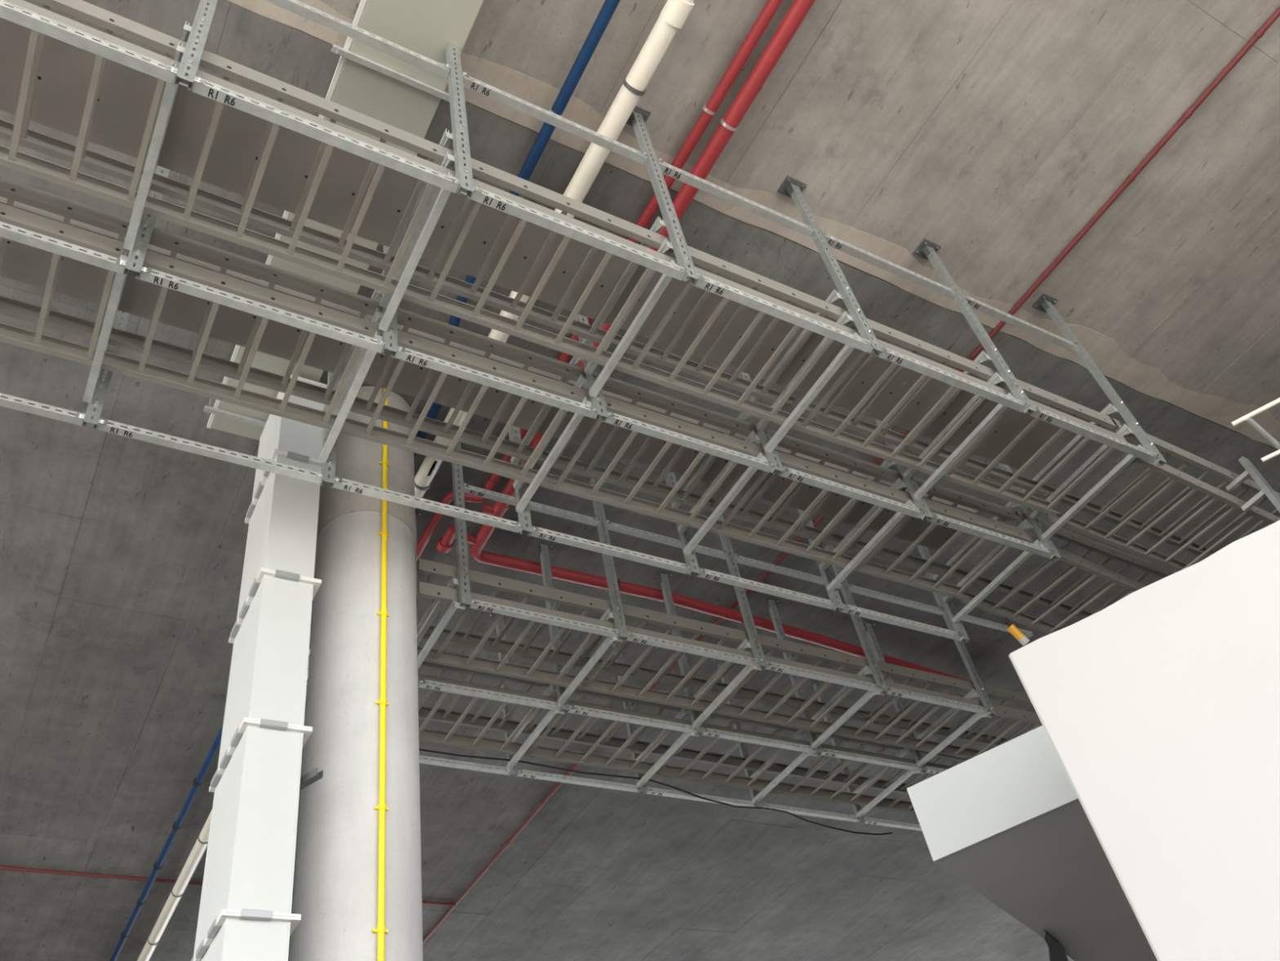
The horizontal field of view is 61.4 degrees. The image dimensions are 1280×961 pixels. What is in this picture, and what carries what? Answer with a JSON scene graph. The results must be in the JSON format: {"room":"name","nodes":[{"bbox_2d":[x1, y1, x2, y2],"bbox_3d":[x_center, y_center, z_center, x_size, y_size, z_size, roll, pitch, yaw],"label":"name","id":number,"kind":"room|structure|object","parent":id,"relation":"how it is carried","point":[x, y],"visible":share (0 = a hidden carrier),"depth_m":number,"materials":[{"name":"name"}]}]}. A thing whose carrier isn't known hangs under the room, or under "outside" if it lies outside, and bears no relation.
{"room":"mechanical plant room","nodes":[
{"label":"mechanical plant room","id":0,"kind":"room"},
{"bbox_2d":[0,0,1279,960],"bbox_3d":[3.118,5.427,17.458,44.500,0.366,36.000,16,-51,-26],"label":"ceiling","id":1,"kind":"structure","parent":0,"point":[991,133],"depth_m":10.65,"materials":[{"name":"grey concrete"}]},
{"bbox_2d":[75,0,217,430],"bbox_3d":[-3.035,-1.930,6.830,0.200,2.220,2.593,16,-51,-26],"label":"frame","id":2,"kind":"object","parent":1,"relation":"hanging from","point":[184,55],"visible":0.77,"depth_m":6.08,"materials":[{"name":"silver metal"}]},
{"bbox_2d":[0,392,83,426],"bbox_3d":[-4.095,-0.551,6.438,1.408,0.046,0.065,16,-51,-26],"label":"strut","id":3,"kind":"object","parent":2,"relation":"attached to","point":[7,401],"visible":1,"depth_m":6.63,"materials":[{"name":"metal"}]},
{"bbox_2d":[0,221,124,274],"bbox_3d":[-3.508,-1.370,5.749,1.408,0.046,0.065,16,-51,-26],"label":"strut","id":4,"kind":"object","parent":2,"relation":"attached to","point":[13,233],"visible":1,"depth_m":5.90,"materials":[{"name":"metal"}]},
{"bbox_2d":[139,268,383,353],"bbox_3d":[-2.215,-1.002,6.414,1.408,0.046,0.065,16,-51,-26],"label":"strut","id":5,"kind":"object","parent":2,"relation":"attached to","point":[155,277],"visible":1,"depth_m":6.38,"materials":[{"name":"metal"}]},
{"bbox_2d":[265,0,449,79],"bbox_3d":[-1.863,-2.835,6.742,1.408,0.046,0.065,16,-51,-26],"label":"strut","id":6,"kind":"object","parent":2,"relation":"attached to","point":[295,6],"visible":1,"depth_m":6.79,"materials":[{"name":"metal"}]},
{"bbox_2d":[0,865,456,906],"bbox_3d":[-7.497,5.360,14.671,10.692,0.058,0.066,17,-51,-27],"label":"pipe","id":7,"kind":"object","parent":1,"relation":"attached to","point":[7,868],"visible":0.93,"depth_m":14.76,"materials":[{"name":"metal"}]},
{"bbox_2d":[203,397,266,426],"bbox_3d":[-3.329,-0.589,9.416,0.890,0.380,0.040,16,-51,-26],"label":"hanger","id":8,"kind":"object","parent":1,"relation":"hanging from","point":[207,409],"visible":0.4,"depth_m":9.23,"materials":[{"name":"metal"}]},
{"bbox_2d":[109,0,620,960],"bbox_3d":[-3.507,1.291,11.425,0.467,0.166,22.002,17,-51,-27],"label":"pipe","id":9,"kind":"object","parent":1,"relation":"attached to","point":[609,6],"visible":0.56,"depth_m":8.29,"materials":[{"name":"metal"}]},
{"bbox_2d":[331,32,449,102],"bbox_3d":[-1.695,-2.871,7.497,0.890,0.380,0.040,16,-51,-26],"label":"hanger","id":10,"kind":"object","parent":1,"relation":"hanging from","point":[335,49],"visible":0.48,"depth_m":7.38,"materials":[{"name":"metal"}]},
{"bbox_2d":[206,0,484,439],"bbox_3d":[-1.292,-3.458,7.042,0.745,0.260,8.950,16,-51,-26],"label":"duct","id":11,"kind":"object","parent":10,"relation":"on","point":[425,28],"visible":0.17,"depth_m":7.48,"materials":[{"name":"grey metal"}]},
{"bbox_2d":[315,42,482,488],"bbox_3d":[-1.741,-1.563,7.494,0.200,2.220,2.593,16,-51,-26],"label":"frame","id":12,"kind":"object","parent":1,"relation":"hanging from","point":[389,303],"visible":0.64,"depth_m":6.78,"materials":[{"name":"silver metal"}]},
{"bbox_2d":[97,419,321,484],"bbox_3d":[-2.801,-0.184,7.102,1.408,0.046,0.065,16,-51,-26],"label":"strut","id":13,"kind":"object","parent":12,"relation":"attached to","point":[113,427],"visible":1,"depth_m":7.07,"materials":[{"name":"metal"}]},
{"bbox_2d":[192,76,458,193],"bbox_3d":[-1.631,-1.818,5.728,1.408,0.046,0.065,16,-51,-26],"label":"strut","id":14,"kind":"object","parent":12,"relation":"attached to","point":[210,90],"visible":1,"depth_m":5.69,"materials":[{"name":"metal"}]},
{"bbox_2d":[137,0,694,960],"bbox_3d":[-3.228,1.394,11.539,0.348,0.240,22.004,17,-51,-27],"label":"drain pipe","id":15,"kind":"object","parent":1,"relation":"attached to","point":[674,13],"visible":0.57,"depth_m":8.23,"materials":[{"name":"plastic"}]},
{"bbox_2d":[415,441,476,686],"bbox_3d":[-2.143,1.075,10.138,0.200,2.100,2.470,16,-51,-26],"label":"frame","id":16,"kind":"object","parent":1,"relation":"hanging from","point":[460,524],"visible":0.28,"depth_m":9.19,"materials":[{"name":"silver metal"}]},
{"bbox_2d":[463,484,598,526],"bbox_3d":[-1.007,0.236,10.052,1.380,0.046,0.065,16,-51,-26],"label":"strut","id":17,"kind":"object","parent":16,"relation":"attached to","point":[472,490],"visible":0.98,"depth_m":10.05,"materials":[{"name":"metal"}]},
{"bbox_2d":[469,598,618,637],"bbox_3d":[-0.793,1.173,9.117,1.380,0.046,0.065,16,-51,-26],"label":"strut","id":18,"kind":"object","parent":16,"relation":"attached to","point":[481,605],"visible":1,"depth_m":9.09,"materials":[{"name":"metal"}]},
{"bbox_2d":[305,631,968,794],"bbox_3d":[0.468,2.643,11.400,8.600,0.124,0.852,16,-51,-26],"label":"ladder","id":19,"kind":"object","parent":16,"relation":"on","point":[447,716],"visible":0.36,"depth_m":11.26,"materials":[{"name":"grey metal"}]},
{"bbox_2d":[416,558,1033,746],"bbox_3d":[1.358,1.937,10.893,7.860,0.124,0.852,16,-51,-26],"label":"ladder","id":20,"kind":"object","parent":16,"relation":"on","point":[497,583],"visible":0.76,"depth_m":10.40,"materials":[{"name":"grey metal"}]},
{"bbox_2d":[489,475,632,777],"bbox_3d":[-0.874,1.436,10.790,0.200,2.100,2.470,16,-51,-26],"label":"frame","id":21,"kind":"object","parent":1,"relation":"hanging from","point":[617,613],"visible":0.65,"depth_m":10.24,"materials":[{"name":"silver metal"}]},
{"bbox_2d":[418,755,509,774],"bbox_3d":[-1.904,2.724,10.422,1.380,0.046,0.065,16,-51,-26],"label":"strut","id":22,"kind":"object","parent":21,"relation":"attached to","point":[423,759],"visible":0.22,"depth_m":10.50,"materials":[{"name":"metal"}]},
{"bbox_2d":[417,679,560,710],"bbox_3d":[-1.347,1.946,9.767,1.380,0.046,0.065,16,-51,-26],"label":"strut","id":23,"kind":"object","parent":21,"relation":"attached to","point":[429,684],"visible":0.98,"depth_m":9.74,"materials":[{"name":"metal"}]},
{"bbox_2d":[606,521,728,559],"bbox_3d":[0.273,0.600,10.709,1.405,0.046,0.065,16,-51,-26],"label":"strut","id":24,"kind":"object","parent":21,"relation":"attached to","point":[614,526],"visible":0.9,"depth_m":10.65,"materials":[{"name":"metal"}]},
{"bbox_2d":[626,631,759,666],"bbox_3d":[0.487,1.536,9.774,1.405,0.046,0.065,16,-51,-26],"label":"strut","id":25,"kind":"object","parent":21,"relation":"attached to","point":[637,637],"visible":1,"depth_m":9.75,"materials":[{"name":"metal"}]},
{"bbox_2d":[416,0,782,559],"bbox_3d":[-0.533,-1.509,9.311,0.419,0.138,13.000,16,-51,-26],"label":"pipe","id":26,"kind":"object","parent":1,"relation":"attached to","point":[771,6],"visible":0.51,"depth_m":8.32,"materials":[{"name":"metal"}]},
{"bbox_2d":[497,105,704,536],"bbox_3d":[-0.447,-1.195,8.159,0.200,2.220,2.593,16,-51,-26],"label":"frame","id":27,"kind":"object","parent":1,"relation":"hanging from","point":[637,119],"visible":0.62,"depth_m":7.53,"materials":[{"name":"silver metal"}]},
{"bbox_2d":[333,478,521,533],"bbox_3d":[-1.507,0.184,7.767,1.408,0.046,0.065,16,-51,-26],"label":"strut","id":28,"kind":"object","parent":27,"relation":"attached to","point":[346,485],"visible":1,"depth_m":7.74,"materials":[{"name":"metal"}]},
{"bbox_2d":[395,347,596,417],"bbox_3d":[-0.921,-0.635,7.078,1.408,0.046,0.065,16,-51,-26],"label":"strut","id":29,"kind":"object","parent":27,"relation":"attached to","point":[409,355],"visible":1,"depth_m":7.04,"materials":[{"name":"metal"}]},
{"bbox_2d":[462,75,647,164],"bbox_3d":[-0.570,-2.467,7.407,1.408,0.046,0.065,16,-51,-26],"label":"strut","id":30,"kind":"object","parent":27,"relation":"attached to","point":[471,83],"visible":0.98,"depth_m":7.37,"materials":[{"name":"metal"}]},
{"bbox_2d":[471,186,686,280],"bbox_3d":[-0.337,-1.451,6.392,1.408,0.046,0.065,16,-51,-26],"label":"strut","id":31,"kind":"object","parent":27,"relation":"attached to","point":[488,198],"visible":1,"depth_m":6.36,"materials":[{"name":"metal"}]},
{"bbox_2d":[604,510,771,794],"bbox_3d":[0.417,1.802,11.453,0.200,2.100,2.470,16,-51,-26],"label":"frame","id":32,"kind":"object","parent":1,"relation":"hanging from","point":[753,642],"visible":0.64,"depth_m":10.91,"materials":[{"name":"silver metal"}]},
{"bbox_2d":[516,768,639,792],"bbox_3d":[-0.624,3.088,11.080,1.405,0.046,0.065,16,-51,-26],"label":"strut","id":33,"kind":"object","parent":32,"relation":"attached to","point":[526,773],"visible":1,"depth_m":11.06,"materials":[{"name":"metal"}]},
{"bbox_2d":[568,705,695,733],"bbox_3d":[-0.066,2.309,10.425,1.405,0.046,0.065,16,-51,-26],"label":"strut","id":34,"kind":"object","parent":32,"relation":"attached to","point":[578,709],"visible":1,"depth_m":10.40,"materials":[{"name":"metal"}]},
{"bbox_2d":[734,555,842,588],"bbox_3d":[1.564,0.966,11.372,1.405,0.046,0.065,16,-51,-26],"label":"strut","id":35,"kind":"object","parent":32,"relation":"attached to","point":[740,559],"visible":0.81,"depth_m":11.31,"materials":[{"name":"metal"}]},
{"bbox_2d":[765,660,880,691],"bbox_3d":[1.778,1.903,10.438,1.405,0.046,0.065,16,-51,-26],"label":"strut","id":36,"kind":"object","parent":32,"relation":"attached to","point":[778,667],"visible":1,"depth_m":10.41,"materials":[{"name":"metal"}]},
{"bbox_2d":[436,0,994,692],"bbox_3d":[3.692,-1.453,10.284,8.245,0.205,10.114,16,-51,-26],"label":"pipe","id":37,"kind":"object","parent":1,"relation":"attached to","point":[797,11],"visible":0.59,"depth_m":10.92,"materials":[{"name":"metal"}]},
{"bbox_2d":[643,175,887,577],"bbox_3d":[0.847,-0.828,8.823,0.200,2.220,2.593,16,-51,-26],"label":"frame","id":38,"kind":"object","parent":1,"relation":"hanging from","point":[793,188],"visible":0.69,"depth_m":8.23,"materials":[{"name":"silver metal"}]},
{"bbox_2d":[530,527,690,573],"bbox_3d":[-0.213,0.551,8.431,1.408,0.046,0.065,16,-51,-26],"label":"strut","id":39,"kind":"object","parent":38,"relation":"attached to","point":[543,533],"visible":1,"depth_m":8.40,"materials":[{"name":"metal"}]},
{"bbox_2d":[605,413,773,472],"bbox_3d":[0.373,-0.268,7.742,1.408,0.046,0.065,16,-51,-26],"label":"strut","id":40,"kind":"object","parent":38,"relation":"attached to","point":[620,420],"visible":1,"depth_m":7.71,"materials":[{"name":"metal"}]},
{"bbox_2d":[657,160,813,237],"bbox_3d":[0.724,-2.100,8.071,1.408,0.046,0.065,16,-51,-26],"label":"strut","id":41,"kind":"object","parent":38,"relation":"attached to","point":[667,169],"visible":1,"depth_m":8.04,"materials":[{"name":"metal"}]},
{"bbox_2d":[695,273,871,352],"bbox_3d":[0.957,-1.083,7.056,1.408,0.046,0.065,16,-51,-26],"label":"strut","id":42,"kind":"object","parent":38,"relation":"attached to","point":[710,285],"visible":1,"depth_m":7.02,"materials":[{"name":"metal"}]},
{"bbox_2d":[709,542,892,809],"bbox_3d":[1.708,2.169,12.116,0.200,2.100,2.470,16,-51,-26],"label":"frame","id":43,"kind":"object","parent":1,"relation":"hanging from","point":[873,668],"visible":0.6,"depth_m":11.57,"materials":[{"name":"silver metal"}]},
{"bbox_2d":[418,748,892,835],"bbox_3d":[0.279,3.337,11.442,6.252,0.340,0.050,16,-51,-26],"label":"cable","id":44,"kind":"object","parent":43,"relation":"hanging from","point":[420,749],"visible":0.78,"depth_m":11.47,"materials":[{"name":"black plastic"}]},
{"bbox_2d":[646,786,755,806],"bbox_3d":[0.667,3.454,11.743,1.405,0.046,0.065,16,-51,-26],"label":"strut","id":45,"kind":"object","parent":43,"relation":"attached to","point":[656,791],"visible":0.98,"depth_m":11.70,"materials":[{"name":"metal"}]},
{"bbox_2d":[417,581,1042,759],"bbox_3d":[1.398,2.112,10.719,7.860,0.124,0.852,16,-51,-26],"label":"ladder","id":46,"kind":"object","parent":43,"relation":"on","point":[428,590],"visible":0.56,"depth_m":10.34,"materials":[{"name":"grey metal"}]},
{"bbox_2d":[702,728,814,752],"bbox_3d":[1.225,2.676,11.088,1.405,0.046,0.065,16,-51,-26],"label":"strut","id":47,"kind":"object","parent":43,"relation":"attached to","point":[711,732],"visible":1,"depth_m":11.06,"materials":[{"name":"metal"}]},
{"bbox_2d":[887,686,989,714],"bbox_3d":[3.069,2.269,11.101,1.405,0.046,0.065,16,-51,-26],"label":"strut","id":48,"kind":"object","parent":43,"relation":"attached to","point":[895,691],"visible":1,"depth_m":11.08,"materials":[{"name":"metal"}]},
{"bbox_2d":[422,6,1279,943],"bbox_3d":[0.667,2.038,13.201,0.290,0.065,23.006,17,-52,-27],"label":"pipe","id":49,"kind":"object","parent":1,"relation":"attached to","point":[1260,33],"visible":0.73,"depth_m":9.80,"materials":[{"name":"metal"}]},
{"bbox_2d":[807,568,996,823],"bbox_3d":[3.000,2.535,12.779,0.200,2.100,2.470,16,-51,-26],"label":"frame","id":50,"kind":"object","parent":1,"relation":"hanging from","point":[980,691],"visible":0.57,"depth_m":12.19,"materials":[{"name":"silver metal"}]},
{"bbox_2d":[303,654,952,813],"bbox_3d":[0.508,2.818,11.226,8.600,0.124,0.852,16,-51,-26],"label":"ladder","id":51,"kind":"object","parent":50,"relation":"on","point":[428,735],"visible":0.41,"depth_m":11.11,"materials":[{"name":"grey metal"}]},
{"bbox_2d":[762,803,858,822],"bbox_3d":[1.959,3.821,12.406,1.405,0.046,0.065,16,-51,-26],"label":"strut","id":52,"kind":"object","parent":50,"relation":"attached to","point":[793,810],"visible":1,"depth_m":12.41,"materials":[{"name":"metal"}]},
{"bbox_2d":[821,747,920,770],"bbox_3d":[2.516,3.042,11.751,1.405,0.046,0.065,16,-51,-26],"label":"strut","id":53,"kind":"object","parent":50,"relation":"attached to","point":[833,753],"visible":1,"depth_m":11.73,"materials":[{"name":"metal"}]},
{"bbox_2d":[864,816,922,831],"bbox_3d":[3.228,4.181,13.057,1.354,0.046,0.065,16,-51,-26],"label":"strut","id":54,"kind":"object","parent":50,"relation":"attached to","point":[868,820],"visible":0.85,"depth_m":12.94,"materials":[{"name":"metal"}]},
{"bbox_2d":[848,584,944,614],"bbox_3d":[2.855,1.333,12.035,1.405,0.046,0.065,16,-51,-26],"label":"strut","id":55,"kind":"object","parent":50,"relation":"attached to","point":[853,588],"visible":0.98,"depth_m":12.02,"materials":[{"name":"metal"}]},
{"bbox_2d":[926,765,946,773],"bbox_3d":[3.785,3.403,12.403,1.354,0.046,0.065,16,-51,-26],"label":"strut","id":56,"kind":"object","parent":50,"relation":"attached to","point":[933,770],"visible":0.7,"depth_m":12.14,"materials":[{"name":"metal"}]},
{"bbox_2d":[957,612,1033,637],"bbox_3d":[4.125,1.693,12.687,1.354,0.046,0.065,16,-51,-26],"label":"strut","id":57,"kind":"object","parent":50,"relation":"attached to","point":[967,618],"visible":0.7,"depth_m":12.67,"materials":[{"name":"metal"}]},
{"bbox_2d":[780,238,1039,612],"bbox_3d":[2.140,-0.461,9.487,0.200,2.220,2.593,16,-51,-26],"label":"frame","id":58,"kind":"object","parent":1,"relation":"hanging from","point":[926,249],"visible":0.6,"depth_m":8.86,"materials":[{"name":"silver metal"}]},
{"bbox_2d":[697,568,835,609],"bbox_3d":[1.080,0.918,9.095,1.408,0.046,0.065,16,-51,-26],"label":"strut","id":59,"kind":"object","parent":58,"relation":"attached to","point":[709,575],"visible":0.99,"depth_m":9.07,"materials":[{"name":"metal"}]},
{"bbox_2d":[781,466,924,518],"bbox_3d":[1.667,0.100,8.407,1.408,0.046,0.065,16,-51,-26],"label":"strut","id":60,"kind":"object","parent":58,"relation":"attached to","point":[799,476],"visible":1,"depth_m":8.38,"materials":[{"name":"metal"}]},
{"bbox_2d":[822,233,955,298],"bbox_3d":[2.018,-1.733,8.735,1.408,0.046,0.065,16,-51,-26],"label":"strut","id":61,"kind":"object","parent":58,"relation":"attached to","point":[833,242],"visible":0.94,"depth_m":8.71,"materials":[{"name":"metal"}]},
{"bbox_2d":[879,345,1026,412],"bbox_3d":[2.250,-0.716,7.721,1.408,0.046,0.065,16,-51,-26],"label":"strut","id":62,"kind":"object","parent":58,"relation":"attached to","point":[892,356],"visible":1,"depth_m":7.69,"materials":[{"name":"metal"}]},
{"bbox_2d":[881,293,1166,643],"bbox_3d":[3.434,-0.093,10.152,0.200,2.220,2.593,16,-51,-26],"label":"frame","id":63,"kind":"object","parent":1,"relation":"hanging from","point":[1045,303],"visible":0.58,"depth_m":9.58,"materials":[{"name":"silver metal"}]},
{"bbox_2d":[841,604,961,639],"bbox_3d":[2.374,1.286,9.760,1.408,0.046,0.065,16,-51,-26],"label":"strut","id":64,"kind":"object","parent":63,"relation":"attached to","point":[852,610],"visible":0.98,"depth_m":9.74,"materials":[{"name":"metal"}]},
{"bbox_2d":[929,513,1053,558],"bbox_3d":[2.960,0.467,9.071,1.408,0.046,0.065,16,-51,-26],"label":"strut","id":65,"kind":"object","parent":63,"relation":"attached to","point":[942,520],"visible":1,"depth_m":9.04,"materials":[{"name":"metal"}]},
{"bbox_2d":[963,295,1078,351],"bbox_3d":[3.312,-1.365,9.400,1.408,0.046,0.065,16,-51,-26],"label":"strut","id":66,"kind":"object","parent":63,"relation":"attached to","point":[973,303],"visible":0.96,"depth_m":9.38,"materials":[{"name":"metal"}]},
{"bbox_2d":[958,533,1146,634],"bbox_3d":[4.253,1.184,10.432,2.555,0.124,0.878,20,-53,-29],"label":"ladder","id":67,"kind":"object","parent":63,"relation":"on","point":[1077,562],"visible":0.48,"depth_m":10.21,"materials":[{"name":"grey metal"}]},
{"bbox_2d":[1004,617,1029,645],"bbox_3d":[3.573,1.431,10.232,0.192,0.297,0.082,16,-51,-26],"label":"amber sleeve","id":68,"kind":"object","parent":67,"relation":"attached to","point":[1013,629],"visible":1,"depth_m":10.18,"materials":[{"name":"orange plastic"}]},
{"bbox_2d":[952,511,1177,620],"bbox_3d":[4.277,0.954,10.571,2.555,0.124,0.878,18,-52,-28],"label":"ladder","id":69,"kind":"object","parent":63,"relation":"attached to","point":[1069,536],"visible":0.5,"depth_m":10.49,"materials":[{"name":"grey metal"}]},
{"bbox_2d":[1032,405,1158,462],"bbox_3d":[3.544,-0.349,8.385,1.408,0.046,0.065,16,-51,-26],"label":"strut","id":70,"kind":"object","parent":63,"relation":"attached to","point":[1045,415],"visible":1,"depth_m":8.36,"materials":[{"name":"metal"}]},
{"bbox_2d":[1040,417,1279,557],"bbox_3d":[4.989,0.183,9.960,2.855,0.124,0.878,17,-52,-27],"label":"ladder","id":71,"kind":"object","parent":63,"relation":"attached to","point":[1189,458],"visible":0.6,"depth_m":9.88,"materials":[{"name":"grey metal"}]},
{"bbox_2d":[1046,453,1279,571],"bbox_3d":[4.978,0.419,9.829,2.855,0.124,0.878,18,-52,-28],"label":"ladder","id":72,"kind":"object","parent":63,"relation":"attached to","point":[1176,475],"visible":0.71,"depth_m":9.64,"materials":[{"name":"grey metal"}]},
{"bbox_2d":[1226,456,1279,512],"bbox_3d":[5.460,0.129,9.595,0.083,0.690,0.290,16,-51,-26],"label":"upright","id":73,"kind":"object","parent":72,"relation":"attached to","point":[1267,491],"visible":1,"depth_m":9.59,"materials":[{"name":"metal"}]},
{"bbox_3d":[-4.328,-2.297,6.166,0.200,2.220,2.593,16,-51,-26],"label":"frame","id":74,"kind":"object","parent":1,"relation":"hanging from","visible":0},
{"bbox_2d":[0,0,176,84],"bbox_3d":[-2.925,-2.185,5.063,1.408,0.046,0.065,16,-51,-26],"label":"strut","id":75,"kind":"object","parent":74,"relation":"attached to","point":[9,11],"visible":1,"depth_m":5.18,"materials":[{"name":"metal"}]},
{"bbox_2d":[0,195,977,550],"bbox_3d":[-0.852,-0.619,8.154,8.950,0.058,0.535,16,-51,-26],"label":"tray","id":76,"kind":"object","parent":74,"relation":"on","point":[24,263],"visible":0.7,"depth_m":7.72,"materials":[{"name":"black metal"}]},
{"bbox_2d":[0,177,1017,579],"bbox_3d":[-0.727,-0.508,7.961,9.050,0.124,0.878,16,-51,-26],"label":"ladder","id":77,"kind":"object","parent":74,"relation":"on","point":[23,193],"visible":0.83,"depth_m":7.58,"materials":[{"name":"grey metal"}]},
{"bbox_2d":[0,203,1030,599],"bbox_3d":[-0.687,-0.333,7.787,9.050,0.124,0.878,16,-51,-26],"label":"ladder","id":78,"kind":"object","parent":74,"relation":"on","point":[37,341],"visible":0.95,"depth_m":7.50,"materials":[{"name":"grey metal"}]},
{"bbox_2d":[0,17,1060,469],"bbox_3d":[-0.306,-1.382,7.512,8.950,0.058,0.550,16,-51,-26],"label":"tray","id":79,"kind":"object","parent":74,"relation":"on","point":[126,95],"visible":0.61,"depth_m":6.88,"materials":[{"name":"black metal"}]},
{"bbox_2d":[0,0,1115,495],"bbox_3d":[-0.151,-1.311,7.285,9.050,0.124,0.878,16,-51,-26],"label":"ladder","id":80,"kind":"object","parent":74,"relation":"on","point":[112,22],"visible":0.83,"depth_m":6.89,"materials":[{"name":"grey metal"}]},
{"bbox_2d":[0,0,1127,515],"bbox_3d":[-0.112,-1.136,7.111,9.050,0.124,0.878,16,-51,-26],"label":"ladder","id":81,"kind":"object","parent":74,"relation":"on","point":[10,157],"visible":0.66,"depth_m":6.79,"materials":[{"name":"grey metal"}]},
{"bbox_2d":[906,725,1157,960],"bbox_3d":[8.362,1.250,7.812,11.808,0.614,6.510,-32,-47,19],"label":"bulkhead","id":82,"kind":"object","parent":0,"point":[1008,820],"visible":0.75,"depth_m":7.56,"materials":[{"name":"white paint"}]},
{"bbox_2d":[1008,520,1279,960],"bbox_3d":[7.415,-0.116,2.913,11.825,5.063,0.120,-32,-47,19],"label":"wall","id":83,"kind":"structure","parent":0,"point":[1159,707],"depth_m":5.72,"materials":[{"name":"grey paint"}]},
{"bbox_2d":[1231,397,1279,462],"bbox_3d":[5.659,-0.485,9.180,0.978,0.375,0.499,-31,-47,18],"label":"guard rail","id":84,"kind":"object","parent":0,"point":[1247,417],"visible":1,"depth_m":9.24,"materials":[{"name":"white metal"}]},
{"bbox_3d":[7.750,15.023,14.420,54.500,0.200,41.000,16,-51,-26],"label":"floor","id":85,"kind":"structure","parent":0,"visible":0},
{"bbox_2d":[191,374,327,960],"bbox_3d":[-2.227,2.539,6.178,0.516,8.936,0.856,16,-51,-26],"label":"duct","id":86,"kind":"object","parent":85,"relation":"on","point":[245,913],"depth_m":6.78,"materials":[{"name":"white metal"}]},
{"bbox_2d":[288,386,422,960],"bbox_3d":[-1.746,2.688,6.673,0.786,9.290,0.786,16,-51,-26],"label":"concrete column","id":87,"kind":"structure","parent":85,"relation":"on","point":[335,897],"depth_m":7.26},
{"bbox_2d":[372,387,390,960],"bbox_3d":[-1.544,2.410,6.440,0.090,9.290,0.050,16,-51,-26],"label":"conduit","id":88,"kind":"object","parent":87,"relation":"attached to","point":[381,807],"visible":0.98,"depth_m":7.20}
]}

